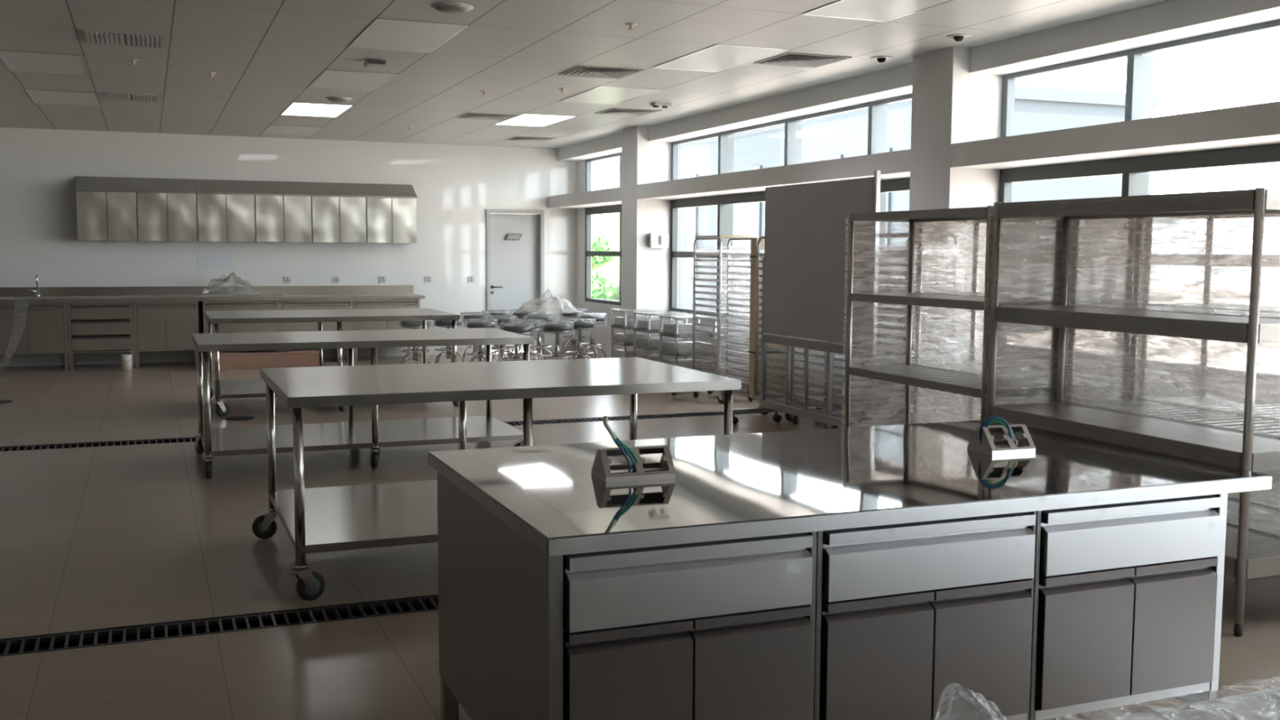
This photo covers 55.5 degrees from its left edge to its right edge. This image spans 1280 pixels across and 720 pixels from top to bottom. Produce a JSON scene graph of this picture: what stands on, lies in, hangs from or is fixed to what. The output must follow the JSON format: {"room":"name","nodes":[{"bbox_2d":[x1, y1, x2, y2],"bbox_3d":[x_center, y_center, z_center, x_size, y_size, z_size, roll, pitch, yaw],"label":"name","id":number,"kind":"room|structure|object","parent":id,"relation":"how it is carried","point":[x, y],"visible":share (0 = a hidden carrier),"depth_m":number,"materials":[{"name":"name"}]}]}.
{"room":"commercial kitchen","nodes":[
{"label":"commercial kitchen","id":0,"kind":"room"},
{"bbox_2d":[0,127,576,366],"bbox_3d":[-6.408,-1.436,15.681,11.930,2.940,0.200,-2,6,-22],"label":"wall","id":1,"kind":"structure","parent":0,"point":[454,185],"depth_m":16.18,"materials":[{"name":"white paint"}]},
{"bbox_2d":[75,191,137,241],"bbox_3d":[-6.677,-1.797,15.239,0.685,0.605,0.351,-2,6,-22],"label":"upper cabinet","id":2,"kind":"object","parent":1,"relation":"attached to","point":[100,215],"visible":0.99,"depth_m":15.08,"materials":[{"name":"silver metal"}]},
{"bbox_2d":[75,176,196,193],"bbox_3d":[-6.350,-2.208,15.331,1.401,0.200,0.352,-2,6,-22],"label":"upper cabinet","id":3,"kind":"object","parent":1,"relation":"attached to","point":[88,184],"visible":0.81,"depth_m":15.31,"materials":[{"name":"silver metal"}]},
{"bbox_2d":[136,192,197,241],"bbox_3d":[-6.029,-1.817,15.500,0.701,0.605,0.351,-2,6,-22],"label":"upper cabinet","id":4,"kind":"object","parent":1,"relation":"attached to","point":[161,216],"visible":1,"depth_m":15.34,"materials":[{"name":"silver metal"}]},
{"bbox_2d":[197,254,231,270],"bbox_3d":[-5.567,-1.282,15.921,0.420,0.200,0.004,-2,6,-22],"label":"notice sign","id":5,"kind":"object","parent":1,"relation":"attached to","point":[206,262],"visible":1,"depth_m":15.92,"materials":[{"name":"paper"}]},
{"bbox_2d":[195,193,255,242],"bbox_3d":[-5.373,-1.837,15.765,0.702,0.605,0.351,-2,6,-22],"label":"upper cabinet","id":6,"kind":"object","parent":1,"relation":"attached to","point":[220,217],"visible":0.98,"depth_m":15.60,"materials":[{"name":"silver metal"}]},
{"bbox_2d":[254,195,311,242],"bbox_3d":[-4.715,-1.857,16.030,0.707,0.605,0.351,-2,6,-22],"label":"upper cabinet","id":7,"kind":"object","parent":1,"relation":"attached to","point":[277,219],"visible":0.91,"depth_m":15.87,"materials":[{"name":"silver metal"}]},
{"bbox_2d":[195,179,417,198],"bbox_3d":[-4.392,-2.268,16.121,2.815,0.200,0.352,-2,6,-22],"label":"upper cabinet","id":8,"kind":"object","parent":1,"relation":"attached to","point":[202,186],"visible":0.81,"depth_m":16.08,"materials":[{"name":"silver metal"}]},
{"bbox_2d":[311,195,366,243],"bbox_3d":[-4.054,-1.877,16.297,0.707,0.605,0.351,-2,6,-22],"label":"upper cabinet","id":9,"kind":"object","parent":1,"relation":"attached to","point":[334,219],"visible":0.92,"depth_m":16.14,"materials":[{"name":"silver metal"}]},
{"bbox_2d":[365,197,416,243],"bbox_3d":[-3.410,-1.897,16.556,0.669,0.605,0.351,-2,6,-22],"label":"upper cabinet","id":10,"kind":"object","parent":1,"relation":"attached to","point":[388,220],"visible":0.91,"depth_m":16.39,"materials":[{"name":"silver metal"}]},
{"bbox_2d":[485,209,544,351],"bbox_3d":[-1.813,-1.129,17.529,0.855,2.050,0.165,-2,6,-22],"label":"door","id":11,"kind":"structure","parent":1,"relation":"in","point":[515,238],"depth_m":17.53,"materials":[{"name":"paint"}]},
{"bbox_2d":[0,0,1166,148],"bbox_3d":[-2.122,-2.054,5.504,12.300,0.150,22.100,-2,6,-22],"label":"ceiling","id":12,"kind":"structure","parent":0,"point":[264,55],"depth_m":9.13,"materials":[{"name":"tile"}]},
{"bbox_2d":[0,49,90,75],"bbox_3d":[-4.748,-2.367,9.716,0.600,0.006,1.200,-2,6,-22],"label":"recessed light","id":13,"kind":"object","parent":12,"relation":"in","point":[29,62],"visible":1,"depth_m":9.67,"materials":[{"name":"white plastic"}]},
{"bbox_2d":[25,88,100,106],"bbox_3d":[-5.648,-2.570,11.932,0.600,0.006,1.200,-2,6,-22],"label":"recessed light","id":14,"kind":"object","parent":12,"relation":"in","point":[39,96],"visible":1,"depth_m":11.87,"materials":[{"name":"white plastic"}]},
{"bbox_2d":[80,29,168,48],"bbox_3d":[-3.615,-2.248,8.535,0.550,0.020,0.550,-2,6,-22],"label":"ceiling vent","id":15,"kind":"object","parent":12,"relation":"in","point":[94,37],"visible":1,"depth_m":8.46,"materials":[{"name":"metal"}]},
{"bbox_2d":[99,91,161,102],"bbox_3d":[-4.939,-2.546,11.794,0.550,0.020,0.550,-2,6,-22],"label":"ceiling vent","id":16,"kind":"object","parent":12,"relation":"in","point":[135,97],"visible":1,"depth_m":11.71,"materials":[{"name":"metal"}]},
{"bbox_2d":[261,124,321,135],"bbox_3d":[-4.323,-2.841,15.045,0.600,0.006,1.200,-2,6,-22],"label":"recessed light","id":17,"kind":"object","parent":12,"relation":"in","point":[271,129],"visible":1,"depth_m":14.99,"materials":[{"name":"white plastic"}]},
{"bbox_2d":[280,102,353,117],"bbox_3d":[-3.423,-2.638,12.829,0.600,0.006,1.200,-2,6,-22],"label":"recessed light","id":18,"kind":"object","parent":12,"relation":"in","point":[297,108],"visible":1,"depth_m":12.79,"materials":[{"name":"white plastic"}]},
{"bbox_2d":[307,69,398,91],"bbox_3d":[-2.523,-2.435,10.614,0.600,0.006,1.200,-2,6,-22],"label":"recessed light","id":19,"kind":"object","parent":12,"relation":"in","point":[328,78],"visible":1,"depth_m":10.56,"materials":[{"name":"white plastic"}]},
{"bbox_2d":[347,17,468,53],"bbox_3d":[-1.623,-2.232,8.398,0.600,0.006,1.200,-2,6,-22],"label":"recessed light","id":20,"kind":"object","parent":12,"relation":"in","point":[387,34],"visible":1,"depth_m":8.36,"materials":[{"name":"white plastic"}]},
{"bbox_2d":[431,2,473,13],"bbox_3d":[-1.136,-2.125,7.360,0.250,0.030,0.250,-2,6,-22],"label":"smoke detector","id":21,"kind":"object","parent":12,"relation":"attached to","point":[445,7],"visible":1,"depth_m":7.30,"materials":[{"name":"grey plastic"}]},
{"bbox_2d":[456,112,517,120],"bbox_3d":[-1.684,-2.670,13.343,0.550,0.015,0.550,-2,6,-22],"label":"ceiling vent","id":22,"kind":"object","parent":12,"relation":"in","point":[480,116],"visible":1,"depth_m":13.31,"materials":[{"name":"metal"}]},
{"bbox_2d":[504,136,556,142],"bbox_3d":[-1.444,-2.907,16.019,0.550,0.015,0.550,-2,6,-22],"label":"ceiling vent","id":23,"kind":"object","parent":12,"relation":"in","point":[515,138],"visible":1,"depth_m":15.96,"materials":[{"name":"metal"}]},
{"bbox_2d":[493,113,576,126],"bbox_3d":[-1.198,-2.706,13.727,0.600,0.006,1.200,-2,6,-22],"label":"recessed light","id":24,"kind":"object","parent":12,"relation":"in","point":[524,119],"visible":1,"depth_m":13.70,"materials":[{"name":"white plastic"}]},
{"bbox_2d":[558,65,644,79],"bbox_3d":[-0.326,-2.364,10.001,0.550,0.015,0.550,-2,6,-22],"label":"ceiling vent","id":25,"kind":"object","parent":12,"relation":"in","point":[586,71],"visible":1,"depth_m":9.96,"materials":[{"name":"metal"}]},
{"bbox_2d":[559,85,662,104],"bbox_3d":[-0.298,-2.503,11.511,0.600,0.006,1.200,-2,6,-22],"label":"recessed light","id":26,"kind":"object","parent":12,"relation":"in","point":[602,94],"visible":1,"depth_m":11.46,"materials":[{"name":"white plastic"}]},
{"bbox_2d":[594,107,661,116],"bbox_3d":[-0.132,-2.616,12.841,0.550,0.015,0.550,-2,6,-22],"label":"ceiling vent","id":27,"kind":"object","parent":12,"relation":"in","point":[612,111],"visible":1,"depth_m":12.80,"materials":[{"name":"metal"}]},
{"bbox_2d":[653,44,791,72],"bbox_3d":[0.602,-2.300,9.296,0.600,0.006,1.200,-2,6,-22],"label":"recessed light","id":28,"kind":"object","parent":12,"relation":"in","point":[718,58],"visible":1,"depth_m":9.24,"materials":[{"name":"white plastic"}]},
{"bbox_2d":[753,52,852,67],"bbox_3d":[1.244,-2.295,9.324,0.550,0.015,0.550,-2,6,-22],"label":"ceiling vent","id":29,"kind":"object","parent":12,"relation":"in","point":[788,59],"visible":1,"depth_m":9.29,"materials":[{"name":"metal"}]},
{"bbox_2d":[801,0,954,22],"bbox_3d":[1.502,-2.097,7.080,0.600,0.006,1.200,-2,6,-22],"label":"recessed light","id":30,"kind":"object","parent":12,"relation":"in","point":[881,11],"visible":1,"depth_m":7.34,"materials":[{"name":"white plastic"}]},
{"bbox_2d":[557,0,1279,161],"bbox_3d":[3.102,-2.043,7.518,0.410,0.175,21.900,-2,6,-22],"label":"bulkhead","id":31,"kind":"object","parent":12,"relation":"attached to","point":[1168,20],"visible":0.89,"depth_m":8.34,"materials":[{"name":"paint"}]},
{"bbox_2d":[0,351,1279,719],"bbox_3d":[-2.193,1.020,5.648,12.100,0.120,21.900,-2,6,-22],"label":"floor","id":32,"kind":"structure","parent":0,"point":[108,536],"depth_m":5.75,"materials":[{"name":"tile"}]},
{"bbox_2d":[0,302,69,370],"bbox_3d":[-7.440,-0.301,14.799,0.893,0.825,0.726,-2,6,-22],"label":"base cabinet","id":33,"kind":"object","parent":32,"relation":"on","point":[25,328],"visible":0.8,"depth_m":14.50,"materials":[{"name":"silver metal"}]},
{"bbox_2d":[66,302,134,370],"bbox_3d":[-6.684,-0.324,15.106,0.731,0.825,0.722,-2,6,-22],"label":"base cabinet","id":34,"kind":"object","parent":32,"relation":"on","point":[92,326],"visible":0.91,"depth_m":14.78,"materials":[{"name":"silver metal"}]},
{"bbox_2d":[133,301,198,368],"bbox_3d":[-5.995,-0.345,15.382,0.746,0.825,0.726,-2,6,-22],"label":"base cabinet","id":35,"kind":"object","parent":32,"relation":"on","point":[158,326],"visible":0.85,"depth_m":15.04,"materials":[{"name":"silver metal"}]},
{"bbox_2d":[0,594,438,656],"bbox_3d":[-0.841,1.075,5.108,8.200,0.121,0.220,-2,6,-22],"label":"floor drain","id":36,"kind":"object","parent":32,"relation":"in","point":[187,628],"visible":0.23,"depth_m":4.82,"materials":[{"name":"metal"}]},
{"bbox_2d":[200,300,279,351],"bbox_3d":[-5.168,-0.370,15.715,0.921,0.825,0.726,-2,6,-22],"label":"base cabinet","id":37,"kind":"object","parent":32,"relation":"on","point":[224,305],"visible":0.48,"depth_m":15.39,"materials":[{"name":"silver metal"}]},
{"bbox_2d":[0,284,425,302],"bbox_3d":[-6.911,-0.808,14.969,8.430,0.159,0.838,-2,6,-22],"label":"countertop","id":38,"kind":"structure","parent":37,"relation":"on","point":[83,294],"depth_m":15.62,"materials":[{"name":"silver metal"}]},
{"bbox_2d":[212,350,319,369],"bbox_3d":[-4.752,-0.008,15.227,1.420,0.194,0.340,-2,6,-22],"label":"carton","id":39,"kind":"object","parent":32,"relation":"on","point":[304,358],"visible":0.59,"depth_m":15.11,"materials":[{"name":"brown cardboard"}]},
{"bbox_2d":[275,299,353,358],"bbox_3d":[-4.310,-0.397,16.061,0.922,0.825,0.726,-2,6,-22],"label":"base cabinet","id":40,"kind":"object","parent":32,"relation":"on","point":[308,304],"visible":0.41,"depth_m":15.72,"materials":[{"name":"silver metal"}]},
{"bbox_2d":[203,308,459,417],"bbox_3d":[-2.982,-0.017,11.638,2.284,0.870,1.470,-2,6,-22],"label":"work table","id":41,"kind":"object","parent":32,"relation":"on","point":[251,387],"visible":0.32,"depth_m":11.17,"materials":[{"name":"silver metal"}]},
{"bbox_2d":[191,328,534,478],"bbox_3d":[-1.975,0.257,8.629,2.214,0.870,1.172,-2,6,-22],"label":"work table","id":42,"kind":"object","parent":32,"relation":"on","point":[374,434],"visible":0.8,"depth_m":8.39,"materials":[{"name":"silver metal"}]},
{"bbox_2d":[0,411,755,451],"bbox_3d":[-2.716,0.652,9.724,8.200,0.121,0.240,-2,6,-22],"label":"floor drain","id":43,"kind":"object","parent":32,"relation":"in","point":[710,413],"visible":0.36,"depth_m":9.47,"materials":[{"name":"metal"}]},
{"bbox_2d":[346,298,419,362],"bbox_3d":[-3.475,-0.422,16.398,0.872,0.825,0.726,-2,6,-22],"label":"base cabinet","id":44,"kind":"object","parent":32,"relation":"on","point":[393,303],"visible":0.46,"depth_m":16.04,"materials":[{"name":"silver metal"}]},
{"bbox_2d":[397,320,431,364],"bbox_3d":[-2.690,-0.181,14.553,0.423,0.684,0.413,-2,6,-22],"label":"bar stool","id":45,"kind":"object","parent":32,"relation":"on","point":[403,324],"visible":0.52,"depth_m":14.46,"materials":[{"name":"black leather"}]},
{"bbox_2d":[431,315,464,363],"bbox_3d":[-2.328,-0.201,14.800,0.413,0.684,0.423,1,5,3],"label":"bar stool","id":46,"kind":"object","parent":32,"relation":"on","point":[440,323],"visible":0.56,"depth_m":14.73,"materials":[{"name":"silver metal"}]},
{"bbox_2d":[459,311,490,362],"bbox_3d":[-2.140,-0.285,15.758,0.423,0.684,0.413,3,6,28],"label":"bar stool","id":47,"kind":"object","parent":32,"relation":"on","point":[475,348],"visible":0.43,"depth_m":15.67,"materials":[{"name":"silver metal"}]},
{"bbox_2d":[464,318,498,362],"bbox_3d":[-1.856,-0.145,14.210,0.413,0.684,0.423,-1,5,-11],"label":"bar stool","id":48,"kind":"object","parent":32,"relation":"on","point":[471,324],"visible":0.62,"depth_m":14.15,"materials":[{"name":"black leather"}]},
{"bbox_2d":[252,357,741,600],"bbox_3d":[-0.728,0.501,5.975,2.177,0.870,1.314,-2,6,-22],"label":"work table","id":49,"kind":"object","parent":32,"relation":"on","point":[356,517],"visible":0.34,"depth_m":5.64,"materials":[{"name":"silver metal"}]},
{"bbox_2d":[485,314,518,361],"bbox_3d":[-1.713,-0.220,15.046,0.423,0.684,0.413,-2,6,-28],"label":"bar stool","id":50,"kind":"object","parent":32,"relation":"on","point":[501,347],"visible":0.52,"depth_m":15.01,"materials":[{"name":"silver metal"}]},
{"bbox_2d":[499,321,535,360],"bbox_3d":[-1.371,-0.084,13.555,0.413,0.684,0.423,-2,6,-25],"label":"bar stool","id":51,"kind":"object","parent":32,"relation":"on","point":[526,328],"visible":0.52,"depth_m":13.47,"materials":[{"name":"black leather"}]},
{"bbox_2d":[511,318,545,359],"bbox_3d":[-1.317,-0.142,14.208,0.423,0.684,0.413,0,5,0],"label":"bar stool","id":52,"kind":"object","parent":32,"relation":"on","point":[536,324],"visible":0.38,"depth_m":14.15,"materials":[{"name":"silver metal"}]},
{"bbox_2d":[522,313,555,359],"bbox_3d":[-1.274,-0.240,15.302,0.423,0.684,0.413,4,6,36],"label":"bar stool","id":53,"kind":"object","parent":32,"relation":"on","point":[538,348],"visible":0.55,"depth_m":15.27,"materials":[{"name":"silver metal"}]},
{"bbox_2d":[514,288,580,311],"bbox_3d":[-1.180,-0.759,15.464,0.849,0.299,0.739,-2,6,-22],"label":"heap","id":54,"kind":"object","parent":53,"relation":"on","point":[561,305],"visible":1,"depth_m":15.57,"materials":[{"name":"clear plastic"}]},
{"bbox_2d":[538,320,574,359],"bbox_3d":[-0.943,-0.105,13.817,0.413,0.684,0.423,3,6,25],"label":"bar stool","id":55,"kind":"object","parent":32,"relation":"on","point":[557,329],"visible":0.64,"depth_m":13.75,"materials":[{"name":"black leather"}]},
{"bbox_2d":[559,306,588,355],"bbox_3d":[-0.923,-0.392,17.028,0.423,0.684,0.413,-1,5,-14],"label":"bar stool","id":56,"kind":"object","parent":32,"relation":"on","point":[570,314],"visible":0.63,"depth_m":16.96,"materials":[{"name":"silver metal"}]},
{"bbox_2d":[563,318,596,359],"bbox_3d":[-0.711,-0.154,14.371,0.413,0.684,0.423,-4,7,-39],"label":"bar stool","id":57,"kind":"object","parent":32,"relation":"on","point":[584,325],"visible":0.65,"depth_m":14.34,"materials":[{"name":"silver metal"}]},
{"bbox_2d":[577,311,607,358],"bbox_3d":[-0.615,-0.271,15.684,0.413,0.684,0.423,1,5,11],"label":"bar stool","id":58,"kind":"object","parent":32,"relation":"on","point":[599,319],"visible":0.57,"depth_m":15.65,"materials":[{"name":"silver metal"}]},
{"bbox_2d":[436,471,817,719],"bbox_3d":[-0.092,0.770,3.236,0.657,0.829,1.086,-2,6,-22],"label":"base cabinet","id":59,"kind":"object","parent":32,"relation":"on","point":[717,629],"visible":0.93,"depth_m":2.76,"materials":[{"name":"grey metal"}]},
{"bbox_2d":[426,419,1271,556],"bbox_3d":[0.545,0.314,3.481,2.073,0.040,1.186,-2,6,-22],"label":"countertop","id":60,"kind":"structure","parent":59,"relation":"on","point":[726,486],"depth_m":3.20,"materials":[{"name":"silver metal"}]},
{"bbox_2d":[591,415,675,482],"bbox_3d":[-0.018,0.227,3.252,0.195,0.169,0.127,-2,5,-20],"label":"outlet housing","id":61,"kind":"object","parent":60,"relation":"on","point":[601,468],"visible":1,"depth_m":3.22,"materials":[{"name":"silver metal"}]},
{"bbox_2d":[967,415,1035,455],"bbox_3d":[1.098,0.222,3.698,0.161,0.112,0.127,-2,5,-20],"label":"outlet housing","id":62,"kind":"object","parent":60,"relation":"on","point":[1021,442],"visible":1,"depth_m":3.67,"materials":[{"name":"silver metal"}]},
{"bbox_2d":[611,308,662,357],"bbox_3d":[-0.057,-0.182,14.055,0.541,0.800,0.487,-2,6,-22],"label":"utility cart","id":63,"kind":"object","parent":32,"relation":"on","point":[625,322],"visible":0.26,"depth_m":13.93,"materials":[{"name":"silver metal"}]},
{"bbox_2d":[633,311,687,362],"bbox_3d":[0.205,-0.123,13.409,0.541,0.800,0.487,-2,6,-22],"label":"utility cart","id":64,"kind":"object","parent":32,"relation":"on","point":[649,344],"visible":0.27,"depth_m":13.27,"materials":[{"name":"silver metal"}]},
{"bbox_2d":[633,344,663,351],"bbox_3d":[0.222,-0.143,13.423,0.460,0.042,0.440,-2,6,-22],"label":"shelf","id":65,"kind":"object","parent":64,"relation":"attached to","point":[644,347],"depth_m":13.20,"materials":[{"name":"silver metal"}]},
{"bbox_2d":[633,327,663,333],"bbox_3d":[0.223,-0.332,13.406,0.460,0.042,0.440,-2,6,-22],"label":"shelf","id":66,"kind":"object","parent":64,"relation":"attached to","point":[646,330],"depth_m":13.18,"materials":[{"name":"silver metal"}]},
{"bbox_2d":[659,314,716,395],"bbox_3d":[0.483,-0.060,12.726,0.541,0.800,0.487,-2,6,-22],"label":"utility cart","id":67,"kind":"object","parent":32,"relation":"on","point":[677,348],"visible":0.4,"depth_m":12.58,"materials":[{"name":"silver metal"}]},
{"bbox_2d":[659,349,716,356],"bbox_3d":[0.500,-0.080,12.740,0.460,0.042,0.440,-2,6,-22],"label":"shelf","id":68,"kind":"object","parent":67,"relation":"attached to","point":[676,353],"depth_m":12.55,"materials":[{"name":"silver metal"}]},
{"bbox_2d":[659,331,716,337],"bbox_3d":[0.501,-0.270,12.723,0.460,0.042,0.440,-2,6,-22],"label":"shelf","id":69,"kind":"object","parent":67,"relation":"attached to","point":[669,334],"depth_m":12.54,"materials":[{"name":"silver metal"}]},
{"bbox_2d":[659,315,716,319],"bbox_3d":[0.502,-0.449,12.707,0.460,0.012,0.440,-2,6,-22],"label":"shelf","id":70,"kind":"object","parent":67,"relation":"attached to","point":[677,317],"depth_m":12.61,"materials":[{"name":"silver metal"}]},
{"bbox_2d":[692,236,753,403],"bbox_3d":[0.842,-0.407,12.069,0.478,1.612,0.683,-2,6,-22],"label":"rack","id":71,"kind":"object","parent":32,"relation":"on","point":[720,393],"visible":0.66,"depth_m":12.07,"materials":[{"name":"silver metal"}]},
{"bbox_2d":[748,235,826,421],"bbox_3d":[1.348,-0.297,10.871,0.491,1.612,0.737,-2,6,-22],"label":"rack","id":72,"kind":"object","parent":32,"relation":"on","point":[778,356],"visible":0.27,"depth_m":11.02,"materials":[{"name":"silver metal"}]},
{"bbox_2d":[732,170,880,427],"bbox_3d":[1.319,-0.409,9.606,0.494,2.060,1.749,-2,6,-22],"label":"whiteboard","id":73,"kind":"object","parent":32,"relation":"on","point":[804,281],"visible":0.8,"depth_m":9.56,"materials":[{"name":"silver metal"}]},
{"bbox_2d":[789,336,869,428],"bbox_3d":[1.603,-0.236,10.194,0.478,1.612,0.683,-2,6,-22],"label":"rack","id":74,"kind":"object","parent":32,"relation":"on","point":[811,402],"visible":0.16,"depth_m":10.24,"materials":[{"name":"silver metal"}]},
{"bbox_2d":[831,235,908,428],"bbox_3d":[1.847,-0.181,9.594,0.478,1.612,0.683,-2,6,-22],"label":"rack","id":75,"kind":"object","parent":32,"relation":"on","point":[838,415],"visible":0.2,"depth_m":9.69,"materials":[{"name":"silver metal"}]},
{"bbox_2d":[859,232,958,426],"bbox_3d":[1.972,-0.119,8.914,0.478,1.612,0.683,-2,6,-22],"label":"rack","id":76,"kind":"object","parent":32,"relation":"on","point":[884,253],"visible":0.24,"depth_m":8.85,"materials":[{"name":"silver metal"}]},
{"bbox_2d":[813,511,1035,719],"bbox_3d":[0.508,0.752,3.479,0.634,0.829,1.086,-2,6,-22],"label":"base cabinet","id":77,"kind":"object","parent":32,"relation":"on","point":[929,620],"visible":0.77,"depth_m":2.96,"materials":[{"name":"grey metal"}]},
{"bbox_2d":[841,205,1062,427],"bbox_3d":[1.689,0.025,6.763,0.477,1.704,1.340,-2,6,-22],"label":"shelving unit","id":78,"kind":"object","parent":32,"relation":"on","point":[908,374],"visible":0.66,"depth_m":6.87,"materials":[{"name":"silver metal"}]},
{"bbox_2d":[910,217,1135,423],"bbox_3d":[2.137,0.012,6.943,0.462,1.704,1.340,-2,6,-22],"label":"shelving unit","id":79,"kind":"object","parent":32,"relation":"on","point":[968,368],"visible":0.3,"depth_m":7.15,"materials":[{"name":"silver metal"}]},
{"bbox_2d":[1029,493,1227,719],"bbox_3d":[1.102,0.734,3.718,0.642,0.829,1.086,-2,6,-22],"label":"base cabinet","id":80,"kind":"object","parent":32,"relation":"on","point":[1128,597],"visible":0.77,"depth_m":3.20,"materials":[{"name":"grey metal"}]},
{"bbox_2d":[984,187,1279,636],"bbox_3d":[2.234,0.141,5.416,0.482,1.719,1.576,-2,6,-22],"label":"shelving unit","id":81,"kind":"object","parent":32,"relation":"on","point":[1248,554],"visible":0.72,"depth_m":5.30,"materials":[{"name":"silver metal"}]},
{"bbox_2d":[1044,679,1279,719],"bbox_3d":[1.867,0.905,1.563,3.040,0.878,1.112,-2,6,-22],"label":"plastic sheet","id":82,"kind":"object","parent":32,"relation":"on","point":[1264,704],"depth_m":1.63,"materials":[{"name":"clear plastic"}]},
{"bbox_2d":[1063,215,1279,537],"bbox_3d":[2.683,0.127,5.597,0.462,1.719,1.575,-2,6,-22],"label":"shelving unit","id":83,"kind":"object","parent":32,"relation":"on","point":[1261,424],"visible":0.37,"depth_m":6.05,"materials":[{"name":"silver metal"}]},
{"bbox_2d":[1135,213,1279,509],"bbox_3d":[3.133,0.114,5.778,0.472,1.719,1.575,-2,6,-22],"label":"shelving unit","id":84,"kind":"object","parent":32,"relation":"on","point":[1232,408],"visible":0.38,"depth_m":6.38,"materials":[{"name":"silver metal"}]},
{"bbox_2d":[621,125,679,353],"bbox_3d":[0.118,-1.319,14.768,0.540,2.940,0.500,-2,6,-22],"label":"pillar","id":85,"kind":"structure","parent":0,"point":[645,269],"depth_m":14.52,"materials":[{"name":"paint"}]},
{"bbox_2d":[648,233,667,248],"bbox_3d":[0.217,-1.421,14.461,0.236,0.180,0.121,-2,6,-22],"label":"wall dispenser","id":86,"kind":"object","parent":85,"relation":"attached to","point":[655,240],"visible":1,"depth_m":14.41,"materials":[{"name":"white plastic"}]},
{"bbox_2d":[576,160,1279,486],"bbox_3d":[3.219,-0.670,7.692,0.100,2.940,21.900,-2,6,-22],"label":"wall","id":87,"kind":"structure","parent":0,"point":[603,335],"depth_m":12.85,"materials":[{"name":"paint"}]},
{"bbox_2d":[585,204,622,305],"bbox_3d":[-0.228,-1.403,16.282,0.165,1.335,2.570,-2,6,-22],"label":"window","id":88,"kind":"structure","parent":87,"relation":"in","point":[615,208],"depth_m":17.05,"materials":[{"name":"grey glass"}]},
{"bbox_2d":[585,152,622,191],"bbox_3d":[-0.223,-2.491,16.185,0.165,0.511,2.570,-2,6,-22],"label":"window","id":89,"kind":"structure","parent":87,"relation":"in","point":[588,162],"depth_m":17.10,"materials":[{"name":"grey metal"}]},
{"bbox_2d":[670,177,910,334],"bbox_3d":[1.486,-1.017,12.063,0.165,1.335,5.570,-2,6,-22],"label":"window","id":90,"kind":"structure","parent":87,"relation":"in","point":[725,211],"depth_m":13.38,"materials":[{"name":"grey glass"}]},
{"bbox_2d":[671,93,911,180],"bbox_3d":[1.491,-2.105,11.966,0.165,0.511,5.570,-2,6,-22],"label":"window","id":91,"kind":"structure","parent":87,"relation":"in","point":[877,120],"depth_m":11.89,"materials":[{"name":"grey metal"}]},
{"bbox_2d":[548,101,1279,208],"bbox_3d":[3.025,-1.361,7.550,0.528,0.169,21.900,-2,6,-22],"label":"beam","id":92,"kind":"structure","parent":87,"relation":"attached to","point":[1259,124],"depth_m":8.04,"materials":[{"name":"paint"}]},
{"bbox_2d":[996,143,1279,383],"bbox_3d":[3.762,-0.504,6.460,0.165,1.335,5.570,-2,6,-22],"label":"window","id":93,"kind":"structure","parent":87,"relation":"in","point":[1134,184],"depth_m":7.78,"materials":[{"name":"grey metal"}]},
{"bbox_2d":[1000,19,1279,137],"bbox_3d":[3.768,-1.592,6.362,0.165,0.511,5.570,-2,6,-22],"label":"window","id":94,"kind":"structure","parent":87,"relation":"in","point":[1140,68],"depth_m":7.75,"materials":[{"name":"grey metal"}]},
{"bbox_2d":[908,47,1002,423],"bbox_3d":[2.395,-0.806,9.164,0.540,2.940,0.500,-2,6,-22],"label":"pillar","id":95,"kind":"structure","parent":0,"point":[951,104],"depth_m":8.89,"materials":[{"name":"paint"}]},
{"label":"outside","id":96,"kind":"structure","parent":0,"visible":0},
{"bbox_2d":[533,278,1279,373],"bbox_3d":[21.253,-1.413,35.586,53.900,0.150,130.000,-2,6,-22],"label":"ground","id":97,"kind":"structure","parent":96,"point":[1228,285],"depth_m":22.79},
{"bbox_2d":[591,271,619,301],"bbox_3d":[-1.159,-1.715,31.178,1.535,1.194,1.724,-4,7,-39],"label":"shrub","id":98,"kind":"object","parent":97,"relation":"on","point":[595,293],"visible":0.38,"depth_m":31.02,"materials":[{"name":"green plant"}]},
{"bbox_2d":[677,85,1159,331],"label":"window","id":99,"kind":"structure","parent":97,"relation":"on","point":[1037,109],"depth_m":25.11,"materials":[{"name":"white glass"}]},
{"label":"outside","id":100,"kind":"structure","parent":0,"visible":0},
{"bbox_2d":[591,213,619,290],"bbox_3d":[-6.456,-5.413,59.710,14.000,3.352,50.000,-2,6,-22],"label":"sky","id":101,"kind":"structure","parent":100,"point":[608,224],"depth_m":43.13,"materials":[{"name":"white"}]},
{"bbox_2d":[591,232,615,266],"bbox_3d":[-1.577,-3.578,39.384,1.673,1.240,1.748,-2,6,-22],"label":"shrub","id":102,"kind":"object","parent":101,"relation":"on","point":[595,246],"visible":0.41,"depth_m":39.22,"materials":[{"name":"green plant"}]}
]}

